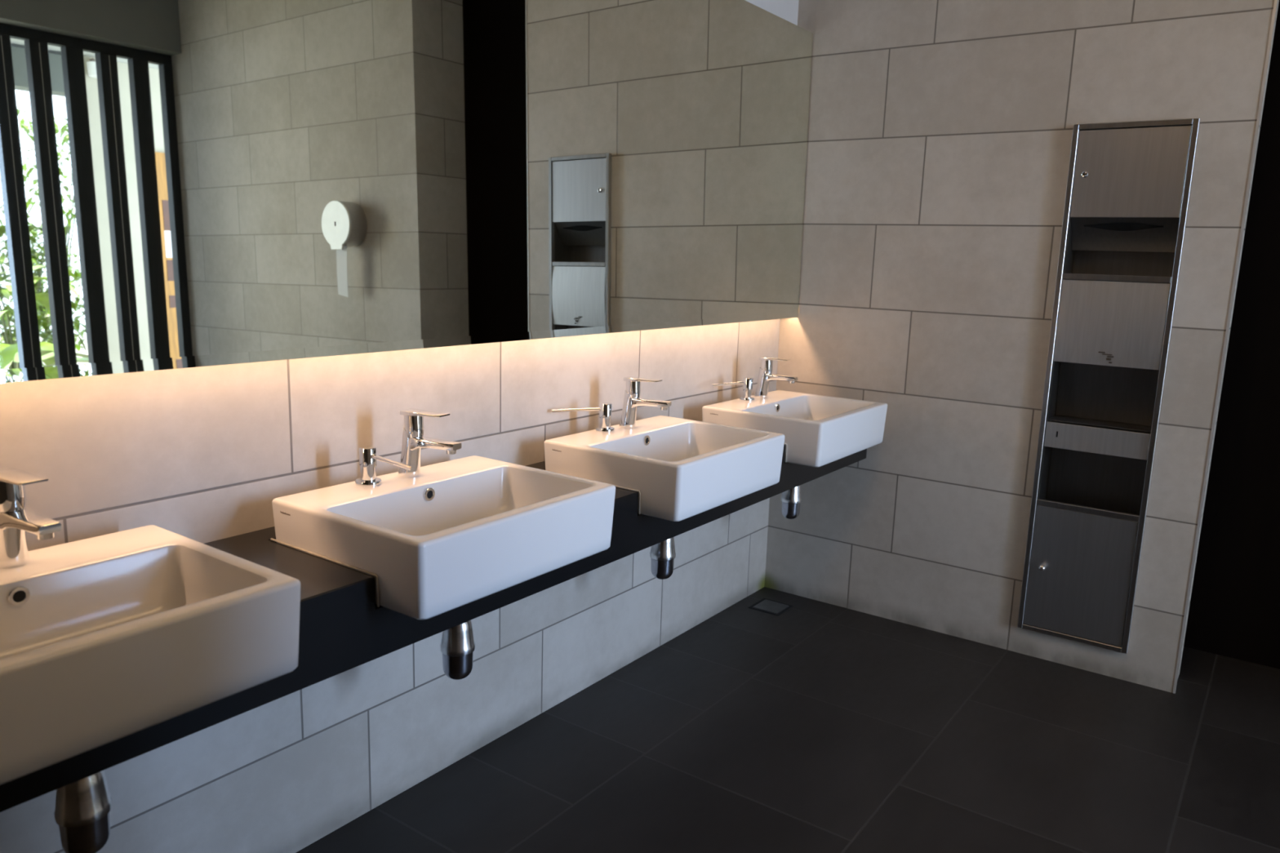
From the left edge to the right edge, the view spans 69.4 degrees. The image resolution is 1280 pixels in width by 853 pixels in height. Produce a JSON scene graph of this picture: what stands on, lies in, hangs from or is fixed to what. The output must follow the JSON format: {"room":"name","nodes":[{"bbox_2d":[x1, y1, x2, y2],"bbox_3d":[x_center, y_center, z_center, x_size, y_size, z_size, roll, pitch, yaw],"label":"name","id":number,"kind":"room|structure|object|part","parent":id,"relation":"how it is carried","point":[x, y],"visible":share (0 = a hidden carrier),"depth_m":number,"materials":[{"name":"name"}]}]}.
{"room":"public restroom","nodes":[
{"label":"public restroom","id":0,"kind":"room"},
{"bbox_2d":[0,0,799,852],"bbox_3d":[-0.758,-0.542,1.849,0.150,3.000,4.300,9,13,35],"label":"wall","id":1,"kind":"structure","parent":0,"point":[203,455],"depth_m":2.09,"materials":[{"name":"tile"}]},
{"bbox_2d":[0,0,813,382],"bbox_3d":[-0.320,-0.726,2.228,0.079,1.031,3.126,9,13,35],"label":"mirror","id":2,"kind":"object","parent":1,"relation":"attached to","point":[184,184],"visible":1,"depth_m":1.91,"materials":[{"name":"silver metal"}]},
{"bbox_2d":[0,444,866,812],"bbox_3d":[-0.219,0.222,2.317,0.392,0.154,3.119,9,13,35],"label":"countertop","id":3,"kind":"structure","parent":1,"relation":"attached to","point":[343,628],"depth_m":1.63,"materials":[{"name":"black stone"}]},
{"bbox_2d":[53,770,111,852],"bbox_3d":[-0.925,0.530,1.432,0.336,0.169,0.074,9,13,35],"label":"trap","id":4,"kind":"object","parent":3,"relation":"attached to","point":[83,806],"visible":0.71,"depth_m":1.34,"materials":[{"name":"silver metal"}]},
{"bbox_2d":[58,812,110,852],"bbox_3d":[-0.820,0.600,1.367,0.065,0.062,0.065,9,13,35],"label":"cup","id":5,"kind":"object","parent":4,"relation":"on","point":[88,834],"depth_m":1.34,"materials":[{"name":"silver metal"}]},
{"bbox_2d":[0,524,300,785],"bbox_3d":[-0.837,0.305,1.288,0.435,0.144,0.555,9,13,35],"label":"basin","id":6,"kind":"object","parent":3,"relation":"in","point":[104,639],"visible":1,"depth_m":1.30,"materials":[{"name":"white ceramic"}]},
{"bbox_2d":[0,467,61,568],"bbox_3d":[-0.906,0.142,1.359,0.152,0.144,0.049,8,12,31],"label":"faucet","id":7,"kind":"object","parent":6,"relation":"on","point":[15,520],"visible":1,"depth_m":1.36,"materials":[{"name":"silver metal"}]},
{"bbox_3d":[-0.910,0.075,1.351,0.104,0.010,0.040,8,12,31],"label":"lever","id":8,"kind":"part","parent":7,"relation":"part of","materials":[{"name":"silver metal"}]},
{"bbox_3d":[-0.894,0.144,1.352,0.123,0.032,0.036,8,12,31],"label":"spout","id":9,"kind":"part","parent":7,"relation":"part of","materials":[{"name":"silver metal"}]},
{"bbox_2d":[270,455,615,619],"bbox_3d":[-0.386,0.203,1.906,0.435,0.144,0.555,9,13,35],"label":"basin","id":10,"kind":"object","parent":3,"relation":"in","point":[459,532],"visible":0.97,"depth_m":1.79,"materials":[{"name":"white ceramic"}]},
{"bbox_2d":[355,445,413,486],"bbox_3d":[-0.518,0.090,1.885,0.177,0.078,0.053,10,14,39],"label":"soap pump","id":11,"kind":"object","parent":10,"relation":"on","point":[368,457],"visible":1,"depth_m":1.91,"materials":[{"name":"silver metal"}]},
{"bbox_3d":[-0.503,0.072,1.869,0.138,0.013,0.009,10,14,39],"label":"spout","id":12,"kind":"part","parent":11,"relation":"part of","materials":[{"name":"silver metal"}]},
{"bbox_2d":[397,408,461,477],"bbox_3d":[-0.454,0.040,1.982,0.152,0.144,0.049,7,12,24],"label":"faucet","id":13,"kind":"object","parent":10,"relation":"on","point":[414,439],"visible":0.99,"depth_m":1.98,"materials":[{"name":"silver metal"}]},
{"bbox_3d":[-0.459,-0.027,1.973,0.104,0.010,0.040,7,12,24],"label":"lever","id":14,"kind":"part","parent":13,"relation":"part of","materials":[{"name":"silver metal"}]},
{"bbox_3d":[-0.441,0.042,1.977,0.123,0.032,0.036,7,12,24],"label":"spout","id":15,"kind":"part","parent":13,"relation":"part of","materials":[{"name":"silver metal"}]},
{"bbox_2d":[440,619,475,679],"bbox_3d":[-0.491,0.433,2.027,0.336,0.169,0.074,9,13,35],"label":"trap","id":16,"kind":"object","parent":3,"relation":"attached to","point":[457,646],"visible":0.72,"depth_m":1.93,"materials":[{"name":"silver metal"}]},
{"bbox_2d":[442,651,473,679],"bbox_3d":[-0.387,0.503,1.962,0.065,0.062,0.065,9,13,35],"label":"cup","id":17,"kind":"object","parent":16,"relation":"on","point":[456,665],"depth_m":1.93,"materials":[{"name":"silver metal"}]},
{"bbox_2d":[649,537,675,579],"bbox_3d":[-0.042,0.327,2.668,0.336,0.169,0.074,9,13,35],"label":"trap","id":18,"kind":"object","parent":3,"relation":"attached to","point":[663,554],"visible":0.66,"depth_m":2.57,"materials":[{"name":"silver metal"}]},
{"bbox_2d":[650,558,674,579],"bbox_3d":[0.063,0.397,2.603,0.065,0.062,0.065,9,13,35],"label":"cup","id":19,"kind":"object","parent":18,"relation":"on","point":[661,568],"depth_m":2.58,"materials":[{"name":"silver metal"}]},
{"bbox_2d":[543,415,785,521],"bbox_3d":[0.077,0.099,2.541,0.435,0.144,0.555,9,13,35],"label":"basin","id":20,"kind":"object","parent":3,"relation":"in","point":[679,469],"visible":0.97,"depth_m":2.41,"materials":[{"name":"white ceramic"}]},
{"bbox_2d":[551,402,614,432],"bbox_3d":[-0.157,-0.026,2.564,0.177,0.078,0.053,-1,11,-13],"label":"soap pump","id":21,"kind":"object","parent":20,"relation":"on","point":[605,409],"visible":1,"depth_m":2.56,"materials":[{"name":"silver metal"}]},
{"bbox_3d":[-0.175,-0.046,2.556,0.138,0.013,0.009,-1,11,-13],"label":"spout","id":22,"kind":"part","parent":21,"relation":"part of","materials":[{"name":"silver metal"}]},
{"bbox_2d":[618,376,671,428],"bbox_3d":[0.013,-0.064,2.618,0.152,0.144,0.049,6,12,23],"label":"faucet","id":23,"kind":"object","parent":20,"relation":"on","point":[632,399],"visible":1,"depth_m":2.61,"materials":[{"name":"silver metal"}]},
{"bbox_3d":[0.008,-0.131,2.609,0.104,0.010,0.040,6,12,23],"label":"lever","id":24,"kind":"part","parent":23,"relation":"part of","materials":[{"name":"silver metal"}]},
{"bbox_3d":[0.026,-0.063,2.613,0.123,0.032,0.036,6,12,23],"label":"spout","id":25,"kind":"part","parent":23,"relation":"part of","materials":[{"name":"silver metal"}]},
{"bbox_2d":[781,484,802,519],"bbox_3d":[0.424,0.222,3.307,0.336,0.169,0.074,9,13,35],"label":"trap","id":26,"kind":"object","parent":3,"relation":"attached to","point":[791,499],"visible":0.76,"depth_m":3.21,"materials":[{"name":"silver metal"}]},
{"bbox_2d":[782,502,800,519],"bbox_3d":[0.529,0.292,3.242,0.065,0.062,0.065,9,13,35],"label":"cup","id":27,"kind":"object","parent":26,"relation":"on","point":[790,510],"depth_m":3.22,"materials":[{"name":"silver metal"}]},
{"bbox_2d":[702,390,887,466],"bbox_3d":[0.537,-0.004,3.172,0.435,0.144,0.555,9,13,35],"label":"basin","id":28,"kind":"object","parent":3,"relation":"in","point":[818,430],"visible":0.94,"depth_m":3.03,"materials":[{"name":"white ceramic"}]},
{"bbox_2d":[711,377,755,401],"bbox_3d":[0.321,-0.127,3.185,0.177,0.078,0.053,-4,12,-30],"label":"soap pump","id":29,"kind":"object","parent":28,"relation":"on","point":[747,382],"visible":1,"depth_m":3.20,"materials":[{"name":"silver metal"}]},
{"bbox_3d":[0.305,-0.146,3.171,0.138,0.013,0.009,-4,12,-30],"label":"spout","id":30,"kind":"part","parent":29,"relation":"part of","materials":[{"name":"silver metal"}]},
{"bbox_2d":[754,356,797,398],"bbox_3d":[0.479,-0.170,3.262,0.152,0.144,0.049,7,12,27],"label":"faucet","id":31,"kind":"object","parent":28,"relation":"on","point":[766,375],"visible":1,"depth_m":3.26,"materials":[{"name":"silver metal"}]},
{"bbox_3d":[0.474,-0.237,3.253,0.104,0.010,0.040,7,12,27],"label":"lever","id":32,"kind":"part","parent":31,"relation":"part of","materials":[{"name":"silver metal"}]},
{"bbox_3d":[0.492,-0.168,3.255,0.123,0.032,0.036,7,12,27],"label":"spout","id":33,"kind":"part","parent":31,"relation":"part of","materials":[{"name":"silver metal"}]},
{"bbox_2d":[296,586,1279,852],"bbox_3d":[1.357,1.265,0.978,4.750,0.100,4.900,9,13,35],"label":"floor","id":34,"kind":"structure","parent":0,"point":[813,726],"depth_m":2.52,"materials":[{"name":"grey tile"}]},
{"bbox_2d":[748,598,793,615],"bbox_3d":[0.508,0.698,3.586,0.128,0.003,0.128,9,13,35],"label":"floor drain","id":35,"kind":"object","parent":34,"relation":"on","point":[771,606],"visible":1,"depth_m":3.58,"materials":[{"name":"grey metal"}]},
{"bbox_2d":[764,0,1279,693],"bbox_3d":[1.149,-0.739,3.223,1.625,3.000,0.180,9,13,35],"label":"wall","id":36,"kind":"structure","parent":0,"point":[940,135],"depth_m":3.17,"materials":[{"name":"tile"}]},
{"bbox_2d":[1017,118,1199,653],"bbox_3d":[1.506,-0.110,3.001,0.342,1.673,0.156,9,13,35],"label":"paper towel dispenser","id":37,"kind":"object","parent":36,"relation":"attached to","point":[1128,188],"visible":1,"depth_m":2.98,"materials":[{"name":"metal"}]},
{"bbox_3d":[1.358,0.478,3.123,0.021,0.021,0.024,9,13,35],"label":"knob","id":38,"kind":"part","parent":37,"relation":"part of","materials":[{"name":"silver metal"}]},
{"bbox_3d":[1.458,0.492,3.072,0.305,0.423,0.008,9,13,35],"label":"door","id":39,"kind":"part","parent":37,"relation":"part of","materials":[{"name":"metal"}]},
{"bbox_3d":[1.482,-0.324,2.917,0.305,0.264,0.010,9,13,35],"label":"panel","id":40,"kind":"part","parent":37,"relation":"part of","materials":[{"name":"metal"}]},
{"bbox_2d":[1062,273,1171,283],"bbox_3d":[1.522,-0.472,2.940,0.305,0.018,0.130,9,13,35],"label":"towel shelf","id":41,"kind":"object","parent":37,"relation":"attached to","point":[1067,277],"depth_m":2.92,"materials":[{"name":"metal"}]},
{"bbox_3d":[1.498,-0.777,2.835,0.305,0.265,0.008,9,13,35],"label":"door","id":42,"kind":"part","parent":37,"relation":"part of","materials":[{"name":"metal"}]},
{"bbox_2d":[1173,0,1277,693],"bbox_3d":[1.759,-0.620,2.689,0.007,3.000,0.010,9,13,35],"label":"trim","id":43,"kind":"structure","parent":36,"relation":"attached to","point":[1275,1],"depth_m":2.75,"materials":[{"name":"metal"}]},
{"bbox_3d":[3.643,-0.391,1.786,2.398,3.000,0.500,9,13,35],"label":"wall","id":44,"kind":"structure","parent":0,"visible":0},
{"bbox_2d":[1183,0,1279,669],"bbox_3d":[1.729,-0.731,3.282,2.502,3.000,0.050,9,13,35],"label":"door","id":45,"kind":"structure","parent":44,"relation":"in","point":[1234,611],"depth_m":3.14,"materials":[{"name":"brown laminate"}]}
]}

